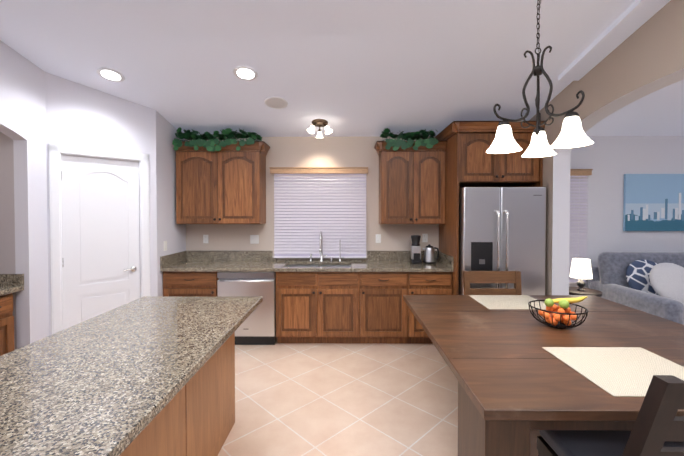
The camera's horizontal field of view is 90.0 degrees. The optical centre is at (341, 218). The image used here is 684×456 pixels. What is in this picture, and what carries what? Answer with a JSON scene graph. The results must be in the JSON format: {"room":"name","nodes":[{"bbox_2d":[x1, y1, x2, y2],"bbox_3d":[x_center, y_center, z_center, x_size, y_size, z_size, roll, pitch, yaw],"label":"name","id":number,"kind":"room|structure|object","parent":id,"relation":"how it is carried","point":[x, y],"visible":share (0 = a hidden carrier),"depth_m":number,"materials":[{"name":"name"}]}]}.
{"room":"kitchen","nodes":[
{"label":"kitchen","id":0,"kind":"room"},
{"bbox_2d":[0,132,16,349],"bbox_3d":[-3.164,0.282,2.344,0.600,2.450,1.400,0,1,1],"label":"wall","id":1,"kind":"structure","parent":0,"point":[7,238],"depth_m":2.99,"materials":[{"name":"grey paint"}]},
{"bbox_2d":[0,40,48,348],"bbox_3d":[-2.825,-0.560,0.001,0.120,4.216,6.330,0,1,1],"label":"wall","id":2,"kind":"structure","parent":0,"point":[22,107],"depth_m":3.00,"materials":[{"name":"white paint"}]},
{"bbox_2d":[45,72,156,335],"bbox_3d":[-2.457,0.043,3.559,0.120,2.887,0.941,1,1,43],"label":"wall","id":3,"kind":"structure","parent":0,"point":[79,115],"depth_m":3.46,"materials":[{"name":"white paint"}]},
{"bbox_2d":[48,143,149,334],"bbox_3d":[-2.471,0.390,3.536,0.148,2.194,0.848,1,1,43],"label":"door frame","id":4,"kind":"structure","parent":3,"relation":"attached to","point":[56,151],"depth_m":3.25,"materials":[{"name":"white wood"}]},
{"bbox_2d":[61,155,139,328],"bbox_3d":[-2.447,0.433,3.505,0.093,2.092,0.674,1,1,43],"label":"door","id":5,"kind":"structure","parent":3,"relation":"in","point":[100,236],"depth_m":3.48,"materials":[{"name":"white wood"}]},
{"bbox_2d":[156,111,185,295],"bbox_3d":[-2.438,0.104,4.215,0.700,2.742,0.700,0,1,1],"label":"wall","id":6,"kind":"structure","parent":0,"point":[171,231],"depth_m":4.07,"materials":[{"name":"white paint"}]},
{"bbox_2d":[164,241,166,250],"bbox_3d":[-2.085,0.321,4.040,0.008,0.115,0.070,0,1,1],"label":"light switch","id":7,"kind":"object","parent":6,"relation":"attached to","point":[165,245],"visible":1,"depth_m":4.03,"materials":[{"name":"white plastic"}]},
{"bbox_2d":[0,0,683,136],"bbox_3d":[1.471,-1.879,0.634,10.400,1.805,8.120,0,1,1],"label":"ceiling","id":8,"kind":"structure","parent":0,"point":[359,68],"depth_m":2.94,"materials":[{"name":"white paint"}]},
{"bbox_2d":[97,68,124,81],"bbox_3d":[-2.156,-1.339,3.191,0.220,0.053,0.215,0,1,1],"label":"recessed light","id":9,"kind":"object","parent":8,"relation":"in","point":[109,74],"visible":1,"depth_m":3.18,"materials":[{"name":"white"}]},
{"bbox_2d":[233,66,257,80],"bbox_3d":[-0.892,-1.342,3.164,0.220,0.053,0.215,0,1,1],"label":"recessed light","id":10,"kind":"object","parent":8,"relation":"in","point":[246,73],"visible":0.98,"depth_m":3.16,"materials":[{"name":"white"}]},
{"bbox_2d":[264,96,287,108],"bbox_3d":[-0.707,-1.244,3.674,0.248,0.058,0.243,0,1,1],"label":"ceiling speaker","id":11,"kind":"object","parent":8,"relation":"attached to","point":[274,102],"visible":1,"depth_m":3.66,"materials":[{"name":"white plastic"}]},
{"bbox_2d":[307,119,331,137],"bbox_3d":[-0.263,-1.084,4.132,0.298,0.195,0.276,0,1,1],"label":"ceiling light","id":12,"kind":"object","parent":8,"relation":"attached to","point":[319,123],"visible":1,"depth_m":4.08,"materials":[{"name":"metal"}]},
{"bbox_2d":[486,0,593,157],"bbox_3d":[1.179,-0.992,2.139,0.522,1.126,0.562,0,1,1],"label":"chandelier","id":13,"kind":"object","parent":8,"relation":"hanging from","point":[572,134],"visible":1,"depth_m":2.13,"materials":[{"name":"white glass"}]},
{"bbox_2d":[218,337,540,455],"bbox_3d":[1.471,1.586,0.695,10.400,0.100,8.120,0,1,1],"label":"floor","id":14,"kind":"structure","parent":0,"point":[337,399],"depth_m":2.81,"materials":[{"name":"tile"}]},
{"bbox_2d":[0,274,23,355],"bbox_3d":[-3.095,0.998,2.407,0.627,1.012,1.187,0,1,1],"label":"base cabinet","id":15,"kind":"object","parent":14,"relation":"on","point":[10,284],"visible":0.85,"depth_m":2.89,"materials":[{"name":"brown wood"}]},
{"bbox_2d":[120,332,234,455],"bbox_3d":[-1.135,1.089,1.334,0.676,0.867,2.370,0,1,1],"label":"kitchen island","id":16,"kind":"object","parent":14,"relation":"on","point":[195,416],"visible":0.36,"depth_m":1.91,"materials":[{"name":"brown wood"}]},
{"bbox_2d":[0,296,262,455],"bbox_3d":[-1.069,0.633,1.323,0.910,0.040,2.564,0,1,1],"label":"island countertop","id":17,"kind":"structure","parent":16,"relation":"on","point":[112,382],"depth_m":1.37,"materials":[{"name":"stone"}]},
{"bbox_2d":[163,272,218,296],"bbox_3d":[-1.763,1.039,4.268,0.641,0.864,0.606,0,1,1],"label":"base cabinet","id":18,"kind":"object","parent":14,"relation":"on","point":[201,284],"depth_m":3.96,"materials":[{"name":"brown wood"}]},
{"bbox_2d":[217,272,275,344],"bbox_3d":[-1.105,1.042,4.224,0.659,0.861,0.642,0,1,1],"label":"dishwasher","id":19,"kind":"object","parent":14,"relation":"on","point":[257,326],"visible":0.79,"depth_m":3.94,"materials":[{"name":"silver metal"}]},
{"bbox_2d":[276,280,366,342],"bbox_3d":[-0.247,1.145,4.256,1.040,0.652,0.606,0,1,1],"label":"base cabinet","id":20,"kind":"object","parent":14,"relation":"on","point":[342,307],"depth_m":3.96,"materials":[{"name":"brown wood"}]},
{"bbox_2d":[351,272,414,343],"bbox_3d":[0.483,1.039,4.248,0.700,0.864,0.606,0,1,1],"label":"base cabinet","id":21,"kind":"object","parent":14,"relation":"on","point":[390,320],"depth_m":3.95,"materials":[{"name":"brown wood"}]},
{"bbox_2d":[160,251,453,271],"bbox_3d":[-0.405,0.516,4.231,3.361,0.173,0.636,0,1,1],"label":"countertop","id":22,"kind":"structure","parent":21,"relation":"on","point":[263,261],"depth_m":4.29,"materials":[{"name":"stone"}]},
{"bbox_2d":[287,265,350,266],"bbox_3d":[-0.292,0.707,4.236,0.808,0.204,0.398,0,1,1],"label":"sink","id":23,"kind":"object","parent":22,"relation":"in","point":[319,266],"visible":0.06,"depth_m":4.43,"materials":[{"name":"silver metal"}]},
{"bbox_2d":[310,232,342,261],"bbox_3d":[-0.200,0.361,4.366,0.449,0.397,0.232,0,1,1],"label":"faucet","id":24,"kind":"object","parent":22,"relation":"on","point":[321,250],"visible":0.98,"depth_m":4.45,"materials":[{"name":"silver metal"}]},
{"bbox_2d":[410,235,421,263],"bbox_3d":[0.933,0.384,4.319,0.128,0.353,0.150,0,1,1],"label":"coffee grinder","id":25,"kind":"object","parent":22,"relation":"on","point":[415,258],"visible":0.98,"depth_m":4.27,"materials":[{"name":"black plastic"}]},
{"bbox_2d":[422,244,438,263],"bbox_3d":[1.119,0.442,4.319,0.210,0.235,0.160,0,1,1],"label":"kettle","id":26,"kind":"object","parent":22,"relation":"on","point":[429,255],"visible":1,"depth_m":4.27,"materials":[{"name":"silver metal"}]},
{"bbox_2d":[415,272,451,343],"bbox_3d":[0.984,1.039,4.243,0.582,0.864,0.606,0,1,1],"label":"base cabinet","id":27,"kind":"object","parent":14,"relation":"on","point":[426,283],"depth_m":3.94,"materials":[{"name":"brown wood"}]},
{"bbox_2d":[435,121,544,294],"bbox_3d":[1.717,0.203,4.126,1.000,2.542,0.798,0,1,1],"label":"tall cabinet","id":28,"kind":"object","parent":14,"relation":"on","point":[470,162],"visible":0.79,"depth_m":3.80,"materials":[{"name":"brown wood"}]},
{"bbox_2d":[463,271,521,294],"bbox_3d":[1.521,1.013,3.252,0.565,0.952,0.515,0,1,1],"label":"chair","id":29,"kind":"object","parent":14,"relation":"on","point":[469,277],"visible":0.17,"depth_m":3.46,"materials":[{"name":"brown wood"}]},
{"bbox_2d":[459,187,545,294],"bbox_3d":[1.746,0.564,4.034,0.880,1.821,0.882,0,1,1],"label":"refrigerator","id":30,"kind":"object","parent":14,"relation":"on","point":[502,228],"visible":0.62,"depth_m":3.66,"materials":[{"name":"silver metal"}]},
{"bbox_2d":[403,295,683,455],"bbox_3d":[1.511,1.131,2.355,1.850,0.748,1.943,0,1,1],"label":"dining table","id":31,"kind":"object","parent":14,"relation":"on","point":[517,382],"visible":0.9,"depth_m":1.83,"materials":[{"name":"brown wood"}]},
{"bbox_2d":[468,295,545,309],"bbox_3d":[1.500,0.743,3.060,0.565,0.003,0.480,0,1,1],"label":"placemat","id":32,"kind":"object","parent":31,"relation":"on","point":[504,301],"visible":0.86,"depth_m":3.06,"materials":[{"name":"beige fabric"}]},
{"bbox_2d":[528,300,587,328],"bbox_3d":[1.511,0.685,2.405,0.359,0.142,0.359,0,1,1],"label":"fruit bowl","id":33,"kind":"object","parent":31,"relation":"on","point":[559,325],"visible":0.75,"depth_m":2.35,"materials":[{"name":"grey metal"}]},
{"bbox_2d":[538,296,587,325],"bbox_3d":[1.553,0.638,2.405,0.313,0.201,0.213,0,1,1],"label":"fruit","id":34,"kind":"object","parent":33,"relation":"in","point":[563,306],"visible":0.83,"depth_m":2.37,"materials":[{"name":"orange food"}]},
{"bbox_2d":[542,347,683,396],"bbox_3d":[1.470,0.765,1.750,0.580,0.003,0.540,0,1,1],"label":"placemat","id":35,"kind":"object","parent":31,"relation":"on","point":[622,371],"visible":0.91,"depth_m":1.77,"materials":[{"name":"beige fabric"}]},
{"bbox_2d":[569,287,601,296],"bbox_3d":[2.765,1.153,3.966,0.400,0.648,0.400,0,1,1],"label":"side table","id":36,"kind":"object","parent":14,"relation":"on","point":[575,291],"visible":0.27,"depth_m":3.87,"materials":[{"name":"brown wood"}]},
{"bbox_2d":[569,258,592,290],"bbox_3d":[2.765,0.649,3.957,0.224,0.359,0.224,0,1,1],"label":"table lamp","id":37,"kind":"object","parent":36,"relation":"on","point":[581,269],"visible":1,"depth_m":3.89,"materials":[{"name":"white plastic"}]},
{"bbox_2d":[537,375,683,455],"bbox_3d":[1.287,1.003,1.376,0.620,1.037,0.700,0,1,1],"label":"chair","id":38,"kind":"object","parent":14,"relation":"on","point":[658,428],"visible":0.81,"depth_m":1.12,"materials":[{"name":"wood"}]},
{"bbox_2d":[588,252,683,324],"bbox_3d":[4.716,0.947,3.842,3.134,1.064,1.195,0,1,1],"label":"sofa","id":39,"kind":"object","parent":14,"relation":"on","point":[609,281],"visible":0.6,"depth_m":4.09,"materials":[{"name":"fabric"}]},
{"bbox_2d":[626,259,657,294],"bbox_3d":[3.571,0.704,3.991,0.468,0.436,0.222,0,1,1],"label":"patterned cushion","id":40,"kind":"object","parent":39,"relation":"on","point":[637,274],"visible":0.46,"depth_m":3.97,"materials":[{"name":"blue fabric"}]},
{"bbox_2d":[649,263,683,303],"bbox_3d":[3.659,0.718,3.750,0.577,0.443,0.276,0,1,1],"label":"plain cushion","id":41,"kind":"object","parent":39,"relation":"on","point":[666,280],"visible":0.79,"depth_m":3.70,"materials":[{"name":"white fabric"}]},
{"bbox_2d":[185,136,683,287],"bbox_3d":[1.506,0.171,4.605,10.400,2.595,0.150,0,1,1],"label":"wall","id":42,"kind":"structure","parent":0,"point":[322,152],"depth_m":4.52,"materials":[{"name":"beige paint"}]},
{"bbox_2d":[203,235,208,242],"bbox_3d":[-1.814,0.269,4.557,0.070,0.115,0.009,0,1,1],"label":"outlet","id":43,"kind":"object","parent":42,"relation":"attached to","point":[205,237],"depth_m":4.55,"materials":[{"name":"white plastic"}]},
{"bbox_2d":[175,141,269,223],"bbox_3d":[-1.503,-0.441,4.359,1.103,1.013,0.368,0,1,1],"label":"upper cabinet","id":44,"kind":"object","parent":42,"relation":"attached to","point":[226,184],"visible":0.85,"depth_m":4.22,"materials":[{"name":"brown wood"}]},
{"bbox_2d":[172,127,261,151],"bbox_3d":[-1.532,-0.964,4.254,1.056,0.300,0.286,0,1,1],"label":"ivy","id":45,"kind":"object","parent":44,"relation":"on","point":[200,140],"visible":0.98,"depth_m":4.16,"materials":[{"name":"green plant"}]},
{"bbox_2d":[250,235,258,243],"bbox_3d":[-1.165,0.274,4.551,0.115,0.115,0.009,0,1,1],"label":"outlet","id":46,"kind":"object","parent":42,"relation":"attached to","point":[254,239],"depth_m":4.55,"materials":[{"name":"white plastic"}]},
{"bbox_2d":[269,167,368,257],"bbox_3d":[-0.300,-0.078,4.501,1.291,1.192,0.081,0,1,1],"label":"window blind","id":47,"kind":"object","parent":42,"relation":"attached to","point":[312,203],"visible":0.94,"depth_m":4.51,"materials":[{"name":"grey plastic"}]},
{"bbox_2d":[376,234,380,242],"bbox_3d":[0.480,0.265,4.536,0.070,0.115,0.009,0,1,1],"label":"outlet","id":48,"kind":"object","parent":42,"relation":"attached to","point":[378,236],"depth_m":4.53,"materials":[{"name":"white plastic"}]},
{"bbox_2d":[374,141,446,223],"bbox_3d":[0.850,-0.441,4.338,0.852,1.013,0.368,0,1,1],"label":"upper cabinet","id":49,"kind":"object","parent":42,"relation":"attached to","point":[412,182],"visible":0.94,"depth_m":4.20,"materials":[{"name":"brown wood"}]},
{"bbox_2d":[380,128,438,150],"bbox_3d":[0.831,-0.960,4.236,0.696,0.281,0.280,0,1,1],"label":"ivy","id":50,"kind":"object","parent":49,"relation":"on","point":[421,136],"visible":1,"depth_m":4.12,"materials":[{"name":"green plant"}]},
{"bbox_2d":[422,234,427,241],"bbox_3d":[1.100,0.255,4.530,0.070,0.115,0.009,0,1,1],"label":"outlet","id":51,"kind":"object","parent":42,"relation":"attached to","point":[424,236],"depth_m":4.53,"materials":[{"name":"white plastic"}]},
{"bbox_2d":[569,169,592,283],"bbox_3d":[2.830,0.102,4.476,0.823,1.496,0.081,0,1,1],"label":"window blind","id":52,"kind":"object","parent":42,"relation":"attached to","point":[578,243],"visible":0.25,"depth_m":4.48,"materials":[{"name":"grey plastic"}]},
{"bbox_2d":[623,174,683,230],"bbox_3d":[4.505,-0.212,4.476,1.600,0.745,0.038,0,1,1],"label":"picture","id":53,"kind":"object","parent":42,"relation":"attached to","point":[653,202],"visible":0.98,"depth_m":4.46,"materials":[{"name":"blue"}]},
{"bbox_2d":[523,0,683,294],"bbox_3d":[2.281,-0.572,0.650,0.180,4.216,7.720,0,1,1],"label":"wall","id":54,"kind":"structure","parent":0,"point":[645,58],"depth_m":2.93,"materials":[{"name":"white paint"}]},
{"bbox_2d":[558,0,670,80],"bbox_3d":[2.090,-1.931,-0.022,0.189,1.392,6.420,0,1,1],"label":"ceiling beam","id":55,"kind":"structure","parent":0,"point":[628,22],"depth_m":2.64,"materials":[{"name":"white paint"}]}
]}

